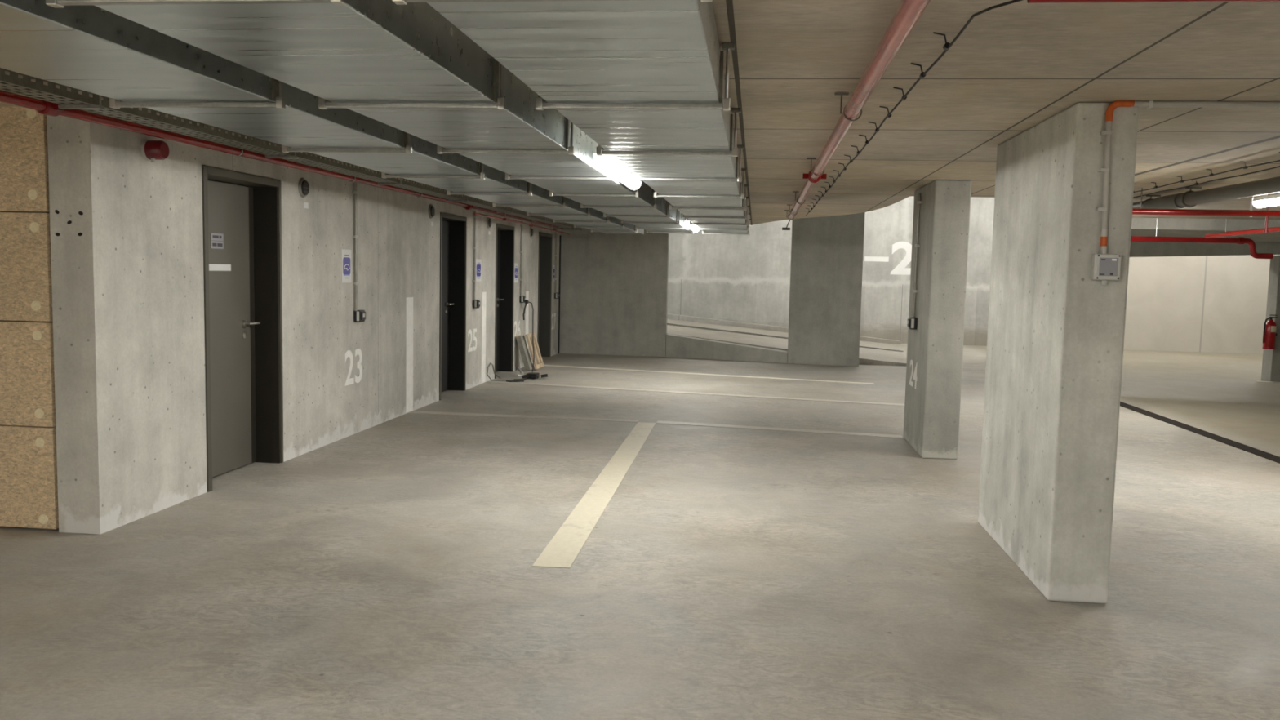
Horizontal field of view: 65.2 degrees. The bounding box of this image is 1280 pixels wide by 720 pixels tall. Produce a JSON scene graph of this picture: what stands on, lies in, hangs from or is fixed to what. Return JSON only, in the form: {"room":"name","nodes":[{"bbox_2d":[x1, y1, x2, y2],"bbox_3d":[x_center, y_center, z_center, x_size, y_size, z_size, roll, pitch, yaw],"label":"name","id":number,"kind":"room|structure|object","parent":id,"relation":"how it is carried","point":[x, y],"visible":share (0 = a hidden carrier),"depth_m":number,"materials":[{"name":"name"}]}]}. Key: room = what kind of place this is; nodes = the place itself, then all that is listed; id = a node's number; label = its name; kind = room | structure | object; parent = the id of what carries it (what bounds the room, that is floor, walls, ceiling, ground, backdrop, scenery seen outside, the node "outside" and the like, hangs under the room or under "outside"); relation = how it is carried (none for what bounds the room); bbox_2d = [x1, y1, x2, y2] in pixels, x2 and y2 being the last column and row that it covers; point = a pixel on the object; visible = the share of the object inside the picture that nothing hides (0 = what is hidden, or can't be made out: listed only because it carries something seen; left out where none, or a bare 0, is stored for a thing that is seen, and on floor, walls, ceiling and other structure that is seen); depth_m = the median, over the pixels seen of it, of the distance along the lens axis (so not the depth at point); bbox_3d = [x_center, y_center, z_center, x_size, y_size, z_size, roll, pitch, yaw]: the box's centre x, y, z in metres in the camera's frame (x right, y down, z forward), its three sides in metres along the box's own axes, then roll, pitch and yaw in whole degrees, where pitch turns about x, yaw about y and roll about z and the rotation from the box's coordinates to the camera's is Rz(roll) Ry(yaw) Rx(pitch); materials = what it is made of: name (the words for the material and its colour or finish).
{"room":"parking garage","nodes":[
{"label":"parking garage","id":0,"kind":"room"},
{"bbox_2d":[46,115,560,534],"bbox_3d":[-2.372,-0.743,11.843,0.360,2.310,12.980,2,5,7],"label":"wall","id":1,"kind":"structure","parent":0,"point":[128,291],"depth_m":6.23,"materials":[{"name":"concrete"}]},
{"bbox_2d":[140,138,168,162],"bbox_3d":[-2.809,-1.213,5.802,0.110,0.134,0.124,2,5,7],"label":"fire alarm","id":2,"kind":"object","parent":1,"relation":"attached to","point":[151,150],"visible":1,"depth_m":5.76,"materials":[{"name":"red plastic"}]},
{"bbox_2d":[201,164,283,492],"bbox_3d":[-2.871,-0.236,7.014,0.245,2.121,1.052,2,5,7],"label":"door","id":3,"kind":"structure","parent":1,"relation":"in","point":[243,304],"depth_m":7.30,"materials":[{"name":"paint"}]},
{"bbox_2d":[210,240,223,248],"bbox_3d":[-2.928,-0.798,6.927,0.004,0.052,0.160,2,5,7],"label":"notice","id":4,"kind":"object","parent":3,"relation":"attached to","point":[214,244],"visible":1,"depth_m":6.93,"materials":[{"name":"white paper"}]},
{"bbox_2d":[210,232,223,240],"bbox_3d":[-2.927,-0.852,6.923,0.004,0.050,0.160,2,5,7],"label":"notice","id":5,"kind":"object","parent":3,"relation":"attached to","point":[215,237],"visible":1,"depth_m":6.92,"materials":[{"name":"white paper"}]},
{"bbox_2d":[208,264,231,271],"bbox_3d":[-2.928,-0.644,6.967,0.006,0.045,0.287,2,5,7],"label":"name plate","id":6,"kind":"object","parent":3,"relation":"attached to","point":[211,267],"visible":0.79,"depth_m":6.96,"materials":[{"name":"white plastic"}]},
{"bbox_2d":[297,177,309,197],"bbox_3d":[-2.616,-1.343,7.799,0.032,0.156,0.156,2,5,7],"label":"air vent","id":7,"kind":"object","parent":1,"relation":"in","point":[303,185],"visible":1,"depth_m":7.76,"materials":[{"name":"metal"}]},
{"bbox_2d":[341,248,351,282],"bbox_3d":[-2.544,-0.815,8.679,0.008,0.288,0.205,2,5,7],"label":"wall sign","id":8,"kind":"object","parent":1,"relation":"attached to","point":[346,260],"visible":1,"depth_m":8.67,"materials":[{"name":"white plastic"}]},
{"bbox_2d":[345,348,362,386],"bbox_3d":[-2.550,0.059,8.909,0.001,0.312,0.385,2,5,7],"label":"painted number","id":9,"kind":"object","parent":1,"relation":"attached to","point":[348,353],"visible":1,"depth_m":8.90,"materials":[{"name":"white paint"}]},
{"bbox_2d":[352,182,358,311],"bbox_3d":[-2.509,-0.993,8.817,0.038,1.120,0.036,2,5,7],"label":"pipe","id":10,"kind":"object","parent":1,"relation":"attached to","point":[355,192],"visible":1,"depth_m":8.81,"materials":[{"name":"metal"}]},
{"bbox_2d":[353,310,365,322],"bbox_3d":[-2.498,-0.392,8.921,0.073,0.105,0.122,2,5,7],"label":"wall socket","id":11,"kind":"object","parent":1,"relation":"attached to","point":[359,316],"visible":1,"depth_m":8.87,"materials":[{"name":"black plastic"}]},
{"bbox_2d":[405,297,413,413],"bbox_3d":[-2.382,-0.054,10.342,0.002,1.187,0.210,2,5,7],"label":"painted line","id":12,"kind":"object","parent":1,"relation":"attached to","point":[409,309],"depth_m":10.33,"materials":[{"name":"white paint"}]},
{"bbox_2d":[439,212,466,400],"bbox_3d":[-2.313,-0.642,11.794,0.245,2.121,1.012,2,5,7],"label":"door","id":13,"kind":"structure","parent":1,"relation":"in","point":[453,230],"depth_m":12.21,"materials":[{"name":"paint"}]},
{"bbox_2d":[467,328,476,351],"bbox_3d":[-2.115,-0.252,12.633,0.001,0.285,0.400,2,5,7],"label":"painted number","id":14,"kind":"object","parent":1,"relation":"attached to","point":[473,348],"visible":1,"depth_m":12.66,"materials":[{"name":"white paint"}]},
{"bbox_2d":[472,210,476,300],"bbox_3d":[-2.075,-1.308,12.528,0.038,1.120,0.036,2,5,7],"label":"pipe","id":15,"kind":"object","parent":1,"relation":"attached to","point":[474,216],"visible":1,"depth_m":12.51,"materials":[{"name":"metal"}]},
{"bbox_2d":[475,258,481,281],"bbox_3d":[-2.064,-1.148,12.798,0.008,0.285,0.260,2,5,7],"label":"wall sign","id":16,"kind":"object","parent":1,"relation":"attached to","point":[478,261],"visible":0.94,"depth_m":12.80,"materials":[{"name":"white plastic"}]},
{"bbox_2d":[480,292,486,383],"bbox_3d":[-2.054,-0.296,13.147,0.002,1.194,0.200,2,5,7],"label":"painted stripe","id":17,"kind":"object","parent":1,"relation":"attached to","point":[483,294],"depth_m":13.14,"materials":[{"name":"white paint"}]},
{"bbox_2d":[494,223,514,378],"bbox_3d":[-2.033,-0.846,14.194,0.245,2.121,1.022,2,5,7],"label":"door","id":18,"kind":"structure","parent":1,"relation":"in","point":[504,234],"depth_m":14.63,"materials":[{"name":"paint"}]},
{"bbox_2d":[519,220,523,296],"bbox_3d":[-1.784,-1.528,15.022,0.038,1.135,0.036,2,5,7],"label":"pipe","id":19,"kind":"object","parent":1,"relation":"attached to","point":[521,225],"visible":0.98,"depth_m":15.01,"materials":[{"name":"metal"}]},
{"bbox_2d":[525,291,528,348],"bbox_3d":[-1.766,-0.491,15.623,0.002,1.164,0.200,2,5,7],"label":"painted stripe","id":20,"kind":"object","parent":1,"relation":"attached to","point":[526,292],"depth_m":15.61,"materials":[{"name":"white paint"}]},
{"bbox_2d":[537,231,552,356],"bbox_3d":[-1.719,-1.074,16.877,0.245,2.121,1.042,2,5,7],"label":"door","id":21,"kind":"structure","parent":1,"relation":"in","point":[545,240],"depth_m":17.34,"materials":[{"name":"paint"}]},
{"bbox_2d":[554,228,557,293],"bbox_3d":[-1.482,-1.747,17.605,0.038,1.135,0.036,2,5,7],"label":"pipe","id":22,"kind":"object","parent":1,"relation":"attached to","point":[556,233],"visible":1,"depth_m":17.60,"materials":[{"name":"metal"}]},
{"bbox_2d":[557,235,560,353],"bbox_3d":[-1.455,-1.178,18.075,0.021,2.130,0.040,2,5,7],"label":"trim","id":23,"kind":"structure","parent":1,"relation":"attached to","point":[560,235],"depth_m":18.06,"materials":[{"name":"black rubber"}]},
{"bbox_2d":[559,227,669,356],"bbox_3d":[-0.527,-1.250,18.102,2.059,2.310,0.200,2,5,8],"label":"wall","id":24,"kind":"structure","parent":0,"point":[614,288],"depth_m":18.00,"materials":[{"name":"concrete"}]},
{"bbox_2d":[0,343,1279,719],"bbox_3d":[5.416,1.022,8.043,23.000,0.200,31.000,2,5,7],"label":"floor","id":25,"kind":"structure","parent":0,"point":[384,571],"depth_m":4.94,"materials":[{"name":"concrete"}]},
{"bbox_2d":[0,424,58,528],"bbox_3d":[-3.866,0.631,5.615,1.300,0.565,0.086,2,5,7],"label":"board","id":26,"kind":"object","parent":25,"relation":"on","point":[28,485],"visible":0.92,"depth_m":5.52,"materials":[{"name":"brown wood"}]},
{"bbox_2d":[0,320,55,426],"bbox_3d":[-3.854,0.059,5.565,1.300,0.572,0.086,2,5,7],"label":"board","id":27,"kind":"object","parent":26,"relation":"on","point":[27,373],"visible":0.92,"depth_m":5.47,"materials":[{"name":"brown wood"}]},
{"bbox_2d":[0,212,53,321],"bbox_3d":[-3.841,-0.523,5.514,1.300,0.586,0.086,2,5,7],"label":"board","id":28,"kind":"object","parent":27,"relation":"on","point":[25,261],"visible":0.93,"depth_m":5.42,"materials":[{"name":"brown wood"}]},
{"bbox_2d":[0,106,49,212],"bbox_3d":[-3.828,-1.121,5.461,1.300,0.601,0.086,2,5,7],"label":"board","id":29,"kind":"object","parent":28,"relation":"on","point":[24,149],"visible":0.88,"depth_m":5.37,"materials":[{"name":"brown wood"}]},
{"bbox_2d":[486,362,525,382],"bbox_3d":[-1.786,0.164,13.447,0.454,0.251,0.434,2,5,7],"label":"cable loop","id":30,"kind":"object","parent":25,"relation":"on","point":[513,380],"visible":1,"depth_m":13.45,"materials":[{"name":"rubber"}]},
{"bbox_2d":[408,410,639,422],"bbox_3d":[-1.203,0.579,10.258,2.395,0.003,0.170,2,5,7],"label":"parking line","id":31,"kind":"object","parent":25,"relation":"on","point":[412,411],"visible":1,"depth_m":10.25,"materials":[{"name":"paint"}]},
{"bbox_2d":[515,333,533,371],"bbox_3d":[-1.725,-0.110,14.964,0.229,0.537,0.240,2,5,7],"label":"leaning board","id":32,"kind":"object","parent":25,"relation":"on","point":[521,340],"visible":1,"depth_m":14.85,"materials":[{"name":"brown wood"}]},
{"bbox_2d":[523,299,534,372],"bbox_3d":[-1.620,-0.341,14.655,0.170,1.047,1.348,0,5,-9],"label":"cable","id":33,"kind":"object","parent":25,"relation":"on","point":[526,301],"visible":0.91,"depth_m":15.10,"materials":[{"name":"black plastic"}]},
{"bbox_2d":[516,366,547,379],"bbox_3d":[-1.596,0.191,13.908,0.677,0.117,0.407,5,6,39],"label":"cluster","id":34,"kind":"object","parent":25,"relation":"on","point":[532,375],"visible":1,"depth_m":13.80,"materials":[{"name":"black plastic"}]},
{"bbox_2d":[524,332,544,369],"bbox_3d":[-1.600,-0.142,15.219,0.190,0.530,0.500,2,5,7],"label":"wooden frame","id":35,"kind":"object","parent":25,"relation":"on","point":[540,363],"visible":0.96,"depth_m":15.21,"materials":[{"name":"brown wood"}]},
{"bbox_2d":[532,422,655,568],"bbox_3d":[-0.187,0.839,7.543,0.195,0.003,4.995,2,5,6],"label":"parking line","id":36,"kind":"object","parent":25,"relation":"on","point":[562,551],"visible":1,"depth_m":6.36,"materials":[{"name":"beige paint"}]},
{"bbox_2d":[486,380,904,405],"bbox_3d":[0.601,0.413,12.610,5.541,0.003,0.158,3,5,16],"label":"parking line","id":37,"kind":"object","parent":25,"relation":"on","point":[533,384],"visible":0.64,"depth_m":12.55,"materials":[{"name":"paint"}]},
{"bbox_2d":[532,364,874,384],"bbox_3d":[0.784,0.204,15.041,5.402,0.003,0.156,3,5,19],"label":"parking line","id":38,"kind":"object","parent":25,"relation":"on","point":[532,364],"visible":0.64,"depth_m":14.91,"materials":[{"name":"paint"}]},
{"bbox_2d":[656,420,903,438],"bbox_3d":[1.331,0.676,9.789,2.415,0.003,0.158,3,5,14],"label":"parking line","id":39,"kind":"object","parent":25,"relation":"on","point":[658,421],"visible":1,"depth_m":9.77,"materials":[{"name":"paint"}]},
{"bbox_2d":[903,179,971,459],"bbox_3d":[2.598,-0.367,8.809,0.291,2.309,1.100,2,5,7],"label":"concrete column","id":40,"kind":"structure","parent":25,"relation":"on","point":[932,408],"depth_m":8.30,"materials":[{"name":"grey concrete"}]},
{"bbox_2d":[906,316,917,329],"bbox_3d":[2.423,-0.327,8.903,0.073,0.105,0.122,2,5,7],"label":"wall socket","id":41,"kind":"object","parent":40,"relation":"attached to","point":[912,324],"visible":1,"depth_m":8.85,"materials":[{"name":"black plastic"}]},
{"bbox_2d":[909,359,917,388],"bbox_3d":[2.453,0.125,8.974,0.001,0.235,0.430,2,5,7],"label":"painted number","id":42,"kind":"object","parent":40,"relation":"attached to","point":[914,377],"visible":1,"depth_m":8.98,"materials":[{"name":"white paint"}]},
{"bbox_2d":[912,193,921,317],"bbox_3d":[2.457,-0.923,8.870,0.038,1.100,0.036,2,5,7],"label":"cable conduit","id":43,"kind":"object","parent":40,"relation":"attached to","point":[919,202],"visible":1,"depth_m":8.86,"materials":[{"name":"metal"}]},
{"bbox_2d":[1120,401,1279,463],"bbox_3d":[5.294,1.047,6.543,0.156,0.005,20.000,2,5,7],"label":"channel","id":44,"kind":"object","parent":25,"relation":"on","point":[1246,448],"visible":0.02,"depth_m":10.04,"materials":[{"name":"black metal"}]},
{"bbox_2d":[0,0,1279,225],"bbox_3d":[5.122,-1.273,4.826,23.000,0.300,24.950,2,5,7],"label":"ceiling","id":45,"kind":"structure","parent":0,"point":[1015,67],"depth_m":4.22,"materials":[{"name":"beige concrete"}]},
{"bbox_2d":[45,0,346,7],"bbox_3d":[-1.003,-0.916,2.247,0.722,0.230,0.040,2,5,7],"label":"hanger","id":46,"kind":"object","parent":45,"relation":"hanging from","point":[55,3],"visible":1,"depth_m":2.26,"materials":[{"name":"metal"}]},
{"bbox_2d":[109,80,285,109],"bbox_3d":[-1.667,-1.063,3.760,0.707,0.230,0.040,2,5,7],"label":"hanger","id":47,"kind":"object","parent":45,"relation":"hanging from","point":[280,103],"visible":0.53,"depth_m":3.75,"materials":[{"name":"metal"}]},
{"bbox_2d":[0,89,563,229],"bbox_3d":[-2.548,-1.462,7.448,0.130,0.116,20.400,2,5,7],"label":"pipe","id":48,"kind":"object","parent":45,"relation":"hanging from","point":[42,107],"visible":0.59,"depth_m":5.95,"materials":[{"name":"red metal"}]},
{"bbox_2d":[0,67,582,230],"bbox_3d":[-2.297,-1.472,7.524,0.210,0.100,20.610,2,5,7],"label":"cable tray","id":49,"kind":"object","parent":45,"relation":"attached to","point":[66,100],"visible":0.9,"depth_m":5.69,"materials":[{"name":"metal"}]},
{"bbox_2d":[0,0,644,234],"bbox_3d":[-1.335,-1.305,6.612,0.631,0.178,19.000,2,5,7],"label":"air duct","id":50,"kind":"object","parent":45,"relation":"hanging from","point":[90,48],"visible":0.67,"depth_m":3.61,"materials":[{"name":"metal"}]},
{"bbox_2d":[281,133,412,153],"bbox_3d":[-1.507,-1.180,5.136,0.707,0.230,0.040,2,5,7],"label":"hanger","id":51,"kind":"object","parent":45,"relation":"hanging from","point":[408,149],"visible":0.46,"depth_m":5.13,"materials":[{"name":"metal"}]},
{"bbox_2d":[93,0,693,234],"bbox_3d":[-0.539,-1.253,6.221,0.646,0.178,18.400,2,5,7],"label":"air duct","id":52,"kind":"object","parent":45,"relation":"hanging from","point":[357,51],"visible":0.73,"depth_m":3.21,"materials":[{"name":"metal"}]},
{"bbox_2d":[318,63,506,110],"bbox_3d":[-0.838,-1.036,3.665,0.722,0.230,0.040,2,5,7],"label":"hanger","id":53,"kind":"object","parent":45,"relation":"hanging from","point":[500,104],"visible":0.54,"depth_m":3.66,"materials":[{"name":"metal"}]},
{"bbox_2d":[381,163,484,179],"bbox_3d":[-1.346,-1.297,6.511,0.707,0.230,0.040,2,5,7],"label":"hanger","id":54,"kind":"object","parent":45,"relation":"hanging from","point":[482,176],"visible":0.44,"depth_m":6.51,"materials":[{"name":"metal"}]},
{"bbox_2d":[446,182,533,195],"bbox_3d":[-1.186,-1.414,7.887,0.707,0.230,0.040,2,5,7],"label":"hanger","id":55,"kind":"object","parent":45,"relation":"hanging from","point":[448,193],"visible":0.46,"depth_m":7.88,"materials":[{"name":"metal"}]},
{"bbox_2d":[436,121,574,155],"bbox_3d":[-0.677,-1.153,5.041,0.722,0.230,0.040,2,5,7],"label":"hanger","id":56,"kind":"object","parent":45,"relation":"hanging from","point":[440,150],"visible":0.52,"depth_m":5.03,"materials":[{"name":"metal"}]},
{"bbox_2d":[473,212,570,235],"bbox_3d":[-1.618,-1.991,14.670,0.100,0.093,5.601,2,5,7],"label":"pipe","id":57,"kind":"object","parent":45,"relation":"hanging from","point":[474,213],"visible":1,"depth_m":13.86,"materials":[{"name":"red metal"}]},
{"bbox_2d":[492,196,565,208],"bbox_3d":[-1.025,-1.531,9.263,0.707,0.230,0.040,2,5,7],"label":"hanger","id":58,"kind":"object","parent":45,"relation":"hanging from","point":[563,205],"visible":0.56,"depth_m":9.26,"materials":[{"name":"metal"}]},
{"bbox_2d":[391,0,712,4],"bbox_3d":[-0.192,-0.890,2.154,0.719,0.230,0.040,2,5,7],"label":"hanger","id":59,"kind":"object","parent":45,"relation":"hanging from","point":[396,2],"visible":1,"depth_m":2.19,"materials":[{"name":"metal"}]},
{"bbox_2d":[526,208,591,216],"bbox_3d":[-0.865,-1.647,10.639,0.707,0.230,0.040,2,5,7],"label":"hanger","id":60,"kind":"object","parent":45,"relation":"hanging from","point":[588,214],"visible":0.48,"depth_m":10.63,"materials":[{"name":"metal"}]},
{"bbox_2d":[505,173,613,181],"bbox_3d":[-0.517,-1.270,6.417,0.722,0.230,0.040,2,5,7],"label":"hanger","id":61,"kind":"object","parent":45,"relation":"hanging from","point":[611,178],"visible":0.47,"depth_m":6.41,"materials":[{"name":"metal"}]},
{"bbox_2d":[426,0,748,233],"bbox_3d":[0.249,-1.210,5.930,0.643,0.178,18.000,2,5,7],"label":"air duct","id":62,"kind":"object","parent":45,"relation":"hanging from","point":[632,51],"visible":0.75,"depth_m":3.07,"materials":[{"name":"metal"}]},
{"bbox_2d":[549,188,639,197],"bbox_3d":[-0.356,-1.387,7.793,0.722,0.230,0.040,2,5,7],"label":"hanger","id":63,"kind":"object","parent":45,"relation":"hanging from","point":[551,193],"visible":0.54,"depth_m":7.79,"materials":[{"name":"metal"}]},
{"bbox_2d":[592,153,641,190],"bbox_3d":[-0.123,-1.244,6.254,0.114,0.237,1.432,2,5,7],"label":"lamp","id":64,"kind":"object","parent":45,"relation":"hanging from","point":[608,163],"visible":0.82,"depth_m":5.85,"materials":[{"name":"plastic"}]},
{"bbox_2d":[601,160,640,189],"bbox_3d":[-0.125,-1.151,6.262,0.094,0.045,1.420,2,5,6],"label":"diffuser","id":65,"kind":"object","parent":64,"relation":"attached to","point":[615,168],"depth_m":6.03,"materials":[{"name":"white plastic"}]},
{"bbox_2d":[580,197,657,208],"bbox_3d":[-0.195,-1.504,9.168,0.722,0.230,0.040,2,5,7],"label":"hanger","id":66,"kind":"object","parent":45,"relation":"hanging from","point":[582,206],"visible":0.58,"depth_m":9.16,"materials":[{"name":"metal"}]},
{"bbox_2d":[535,42,734,111],"bbox_3d":[-0.026,-1.010,3.573,0.719,0.230,0.040,2,5,7],"label":"hanger","id":67,"kind":"object","parent":45,"relation":"hanging from","point":[540,104],"visible":0.8,"depth_m":3.56,"materials":[{"name":"metal"}]},
{"bbox_2d":[603,202,670,217],"bbox_3d":[-0.035,-1.621,10.544,0.722,0.230,0.040,2,5,7],"label":"hanger","id":68,"kind":"object","parent":45,"relation":"hanging from","point":[605,215],"visible":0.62,"depth_m":10.54,"materials":[{"name":"metal"}]},
{"bbox_2d":[621,210,679,224],"bbox_3d":[0.126,-1.738,11.920,0.722,0.230,0.040,2,5,7],"label":"hanger","id":69,"kind":"object","parent":45,"relation":"hanging from","point":[622,221],"visible":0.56,"depth_m":11.91,"materials":[{"name":"metal"}]},
{"bbox_2d":[596,107,741,156],"bbox_3d":[0.135,-1.127,4.948,0.719,0.230,0.040,2,5,7],"label":"hanger","id":70,"kind":"object","parent":45,"relation":"hanging from","point":[734,153],"visible":0.79,"depth_m":4.93,"materials":[{"name":"metal"}]},
{"bbox_2d":[631,144,744,182],"bbox_3d":[0.295,-1.244,6.324,0.719,0.230,0.040,2,5,7],"label":"hanger","id":71,"kind":"object","parent":45,"relation":"hanging from","point":[633,178],"visible":0.77,"depth_m":6.31,"materials":[{"name":"metal"}]},
{"bbox_2d":[653,168,746,199],"bbox_3d":[0.456,-1.361,7.700,0.719,0.230,0.040,2,5,7],"label":"hanger","id":72,"kind":"object","parent":45,"relation":"hanging from","point":[742,197],"visible":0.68,"depth_m":7.69,"materials":[{"name":"metal"}]},
{"bbox_2d":[669,184,747,210],"bbox_3d":[0.616,-1.478,9.076,0.719,0.230,0.040,2,5,7],"label":"hanger","id":73,"kind":"object","parent":45,"relation":"hanging from","point":[671,207],"visible":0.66,"depth_m":9.06,"materials":[{"name":"metal"}]},
{"bbox_2d":[680,196,749,218],"bbox_3d":[0.777,-1.595,10.451,0.719,0.230,0.040,2,5,7],"label":"hanger","id":74,"kind":"object","parent":45,"relation":"hanging from","point":[747,197],"visible":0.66,"depth_m":10.44,"materials":[{"name":"metal"}]},
{"bbox_2d":[688,205,750,225],"bbox_3d":[0.938,-1.712,11.827,0.719,0.230,0.040,2,5,7],"label":"hanger","id":75,"kind":"object","parent":45,"relation":"hanging from","point":[691,223],"visible":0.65,"depth_m":11.82,"materials":[{"name":"metal"}]},
{"bbox_2d":[696,213,751,231],"bbox_3d":[1.098,-1.829,13.203,0.719,0.230,0.040,2,5,7],"label":"hanger","id":76,"kind":"object","parent":45,"relation":"hanging from","point":[697,227],"visible":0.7,"depth_m":13.19,"materials":[{"name":"metal"}]},
{"bbox_2d":[782,0,930,230],"bbox_3d":[0.977,-1.093,4.805,0.180,0.230,15.920,2,5,7],"label":"pipe","id":77,"kind":"object","parent":45,"relation":"hanging from","point":[908,12],"visible":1,"depth_m":3.63,"materials":[{"name":"metal"}]},
{"bbox_2d":[805,0,1022,215],"bbox_3d":[1.918,-1.413,7.611,0.891,0.053,10.134,2,5,7],"label":"cable","id":78,"kind":"object","parent":45,"relation":"attached to","point":[947,46],"visible":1,"depth_m":3.81,"materials":[{"name":"black rubber"}]},
{"bbox_2d":[1026,0,1279,3],"bbox_3d":[5.510,-0.844,2.165,9.000,0.071,0.052,2,5,7],"label":"pipe","id":79,"kind":"object","parent":45,"relation":"hanging from","point":[1028,1],"visible":1,"depth_m":2.64,"materials":[{"name":"metal"}]},
{"bbox_2d":[1130,217,1273,258],"bbox_3d":[6.778,-1.492,12.217,1.800,0.478,0.088,2,5,7],"label":"pipe","id":80,"kind":"object","parent":45,"relation":"hanging from","point":[1240,240],"visible":0.94,"depth_m":12.18,"materials":[{"name":"red metal"}]},
{"bbox_2d":[1130,217,1279,241],"bbox_3d":[11.891,-1.792,13.261,11.500,0.440,3.100,2,5,7],"label":"beam","id":81,"kind":"structure","parent":45,"relation":"attached to","point":[1166,227],"depth_m":12.34,"materials":[{"name":"concrete"}]},
{"bbox_2d":[1132,176,1279,208],"bbox_3d":[4.333,-1.118,5.563,0.168,0.170,8.202,2,5,5],"label":"drain pipe","id":82,"kind":"object","parent":45,"relation":"hanging from","point":[1190,198],"visible":0.81,"depth_m":7.88,"materials":[{"name":"grey plastic"}]},
{"bbox_2d":[1132,188,1279,232],"bbox_3d":[7.906,-1.160,8.072,8.000,0.356,0.050,2,5,7],"label":"pipe","id":83,"kind":"object","parent":45,"relation":"hanging from","point":[1250,213],"visible":0.73,"depth_m":8.41,"materials":[{"name":"red metal"}]},
{"bbox_2d":[1133,165,1279,197],"bbox_3d":[3.996,-1.135,4.792,0.061,0.045,9.600,2,5,7],"label":"cable","id":84,"kind":"object","parent":45,"relation":"attached to","point":[1196,183],"visible":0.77,"depth_m":7.63,"materials":[{"name":"black rubber"}]},
{"bbox_2d":[1133,151,1279,192],"bbox_3d":[3.748,-1.130,4.822,0.061,0.049,9.600,2,5,7],"label":"cable","id":85,"kind":"object","parent":45,"relation":"attached to","point":[1211,174],"visible":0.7,"depth_m":7.03,"materials":[{"name":"black rubber"}]},
{"bbox_2d":[1204,226,1279,238],"bbox_3d":[6.630,-1.378,9.567,0.066,0.250,4.905,2,5,4],"label":"pipe","id":86,"kind":"object","parent":45,"relation":"hanging from","point":[1273,228],"visible":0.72,"depth_m":11.19,"materials":[{"name":"red metal"}]},
{"bbox_2d":[1252,193,1279,208],"bbox_3d":[4.627,-1.200,6.855,0.114,0.219,1.512,2,5,7],"label":"lamp","id":87,"kind":"object","parent":45,"relation":"hanging from","point":[1272,200],"visible":1,"depth_m":7.42,"materials":[{"name":"plastic"}]},
{"bbox_2d":[665,333,787,363],"bbox_3d":[1.521,-0.214,17.738,2.290,0.400,0.330,3,5,20],"label":"wall","id":88,"kind":"structure","parent":0,"point":[677,346],"depth_m":17.63,"materials":[{"name":"concrete"}]},
{"bbox_2d":[666,318,906,365],"bbox_3d":[-0.577,-0.816,20.761,12.100,1.180,6.100,2,5,7],"label":"ramp","id":89,"kind":"structure","parent":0,"point":[867,356],"depth_m":19.40,"materials":[{"name":"concrete"}]},
{"bbox_2d":[666,313,901,344],"bbox_3d":[-0.148,-1.097,23.567,12.300,1.270,0.400,2,5,7],"label":"kerb","id":90,"kind":"object","parent":89,"relation":"on","point":[669,316],"visible":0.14,"depth_m":23.11,"materials":[{"name":"grey concrete"}]},
{"bbox_2d":[666,322,903,351],"bbox_3d":[-0.591,-0.854,21.073,12.004,1.200,0.120,2,5,7],"label":"trim","id":91,"kind":"structure","parent":89,"relation":"on","point":[670,324],"depth_m":20.69,"materials":[{"name":"concrete"}]},
{"bbox_2d":[786,212,865,366],"bbox_3d":[3.180,-2.218,16.960,1.222,4.600,0.198,3,5,14],"label":"pillar","id":92,"kind":"structure","parent":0,"point":[826,267],"depth_m":16.95,"materials":[{"name":"concrete"}]},
{"bbox_2d":[666,195,1279,354],"bbox_3d":[6.237,-2.682,23.040,25.000,4.600,0.300,2,5,7],"label":"wall","id":93,"kind":"structure","parent":0,"point":[1204,304],"depth_m":22.88,"materials":[{"name":"concrete"}]},
{"bbox_2d":[864,256,888,262],"bbox_3d":[5.444,-2.323,23.009,0.545,0.115,0.003,2,5,7],"label":"painted minus","id":94,"kind":"object","parent":93,"relation":"attached to","point":[882,259],"visible":1,"depth_m":23.00,"materials":[{"name":"white paint"}]},
{"bbox_2d":[890,241,911,275],"bbox_3d":[6.053,-2.336,22.938,0.580,0.760,0.001,2,5,7],"label":"painted number","id":95,"kind":"object","parent":93,"relation":"attached to","point":[900,269],"visible":0.87,"depth_m":22.94,"materials":[{"name":"white paint"}]},
{"bbox_2d":[977,102,1138,603],"bbox_3d":[2.169,-0.073,5.348,0.272,2.309,1.520,2,5,7],"label":"concrete column","id":96,"kind":"structure","parent":0,"point":[1055,337],"depth_m":4.70,"materials":[{"name":"grey concrete"}]},
{"bbox_2d":[1090,246,1121,284],"bbox_3d":[2.108,-0.427,4.522,0.110,0.174,0.068,2,5,7],"label":"box","id":97,"kind":"object","parent":96,"relation":"attached to","point":[1105,267],"visible":1,"depth_m":4.49,"materials":[{"name":"grey plastic"}]},
{"bbox_2d":[1095,100,1279,246],"bbox_3d":[4.813,-0.753,4.193,5.528,0.650,0.039,2,5,7],"label":"cable conduit","id":98,"kind":"object","parent":96,"relation":"attached to","point":[1148,104],"visible":1,"depth_m":4.46,"materials":[{"name":"grey plastic"}]},
{"bbox_2d":[1129,241,1279,257],"bbox_3d":[12.189,-1.906,15.844,11.500,0.830,0.300,2,5,7],"label":"beam","id":99,"kind":"structure","parent":0,"point":[1137,249],"depth_m":16.08,"materials":[{"name":"concrete"}]},
{"bbox_2d":[1261,255,1279,382],"bbox_3d":[10.547,-0.646,15.840,1.060,1.990,0.300,2,5,7],"label":"concrete column","id":100,"kind":"structure","parent":0,"point":[1271,357],"depth_m":15.82,"materials":[{"name":"grey concrete"}]},
{"bbox_2d":[1262,315,1277,349],"bbox_3d":[9.887,-0.442,15.719,0.209,0.538,0.206,2,5,7],"label":"fire extinguisher","id":101,"kind":"object","parent":100,"relation":"attached to","point":[1269,334],"visible":1,"depth_m":15.65,"materials":[{"name":"red metal"}]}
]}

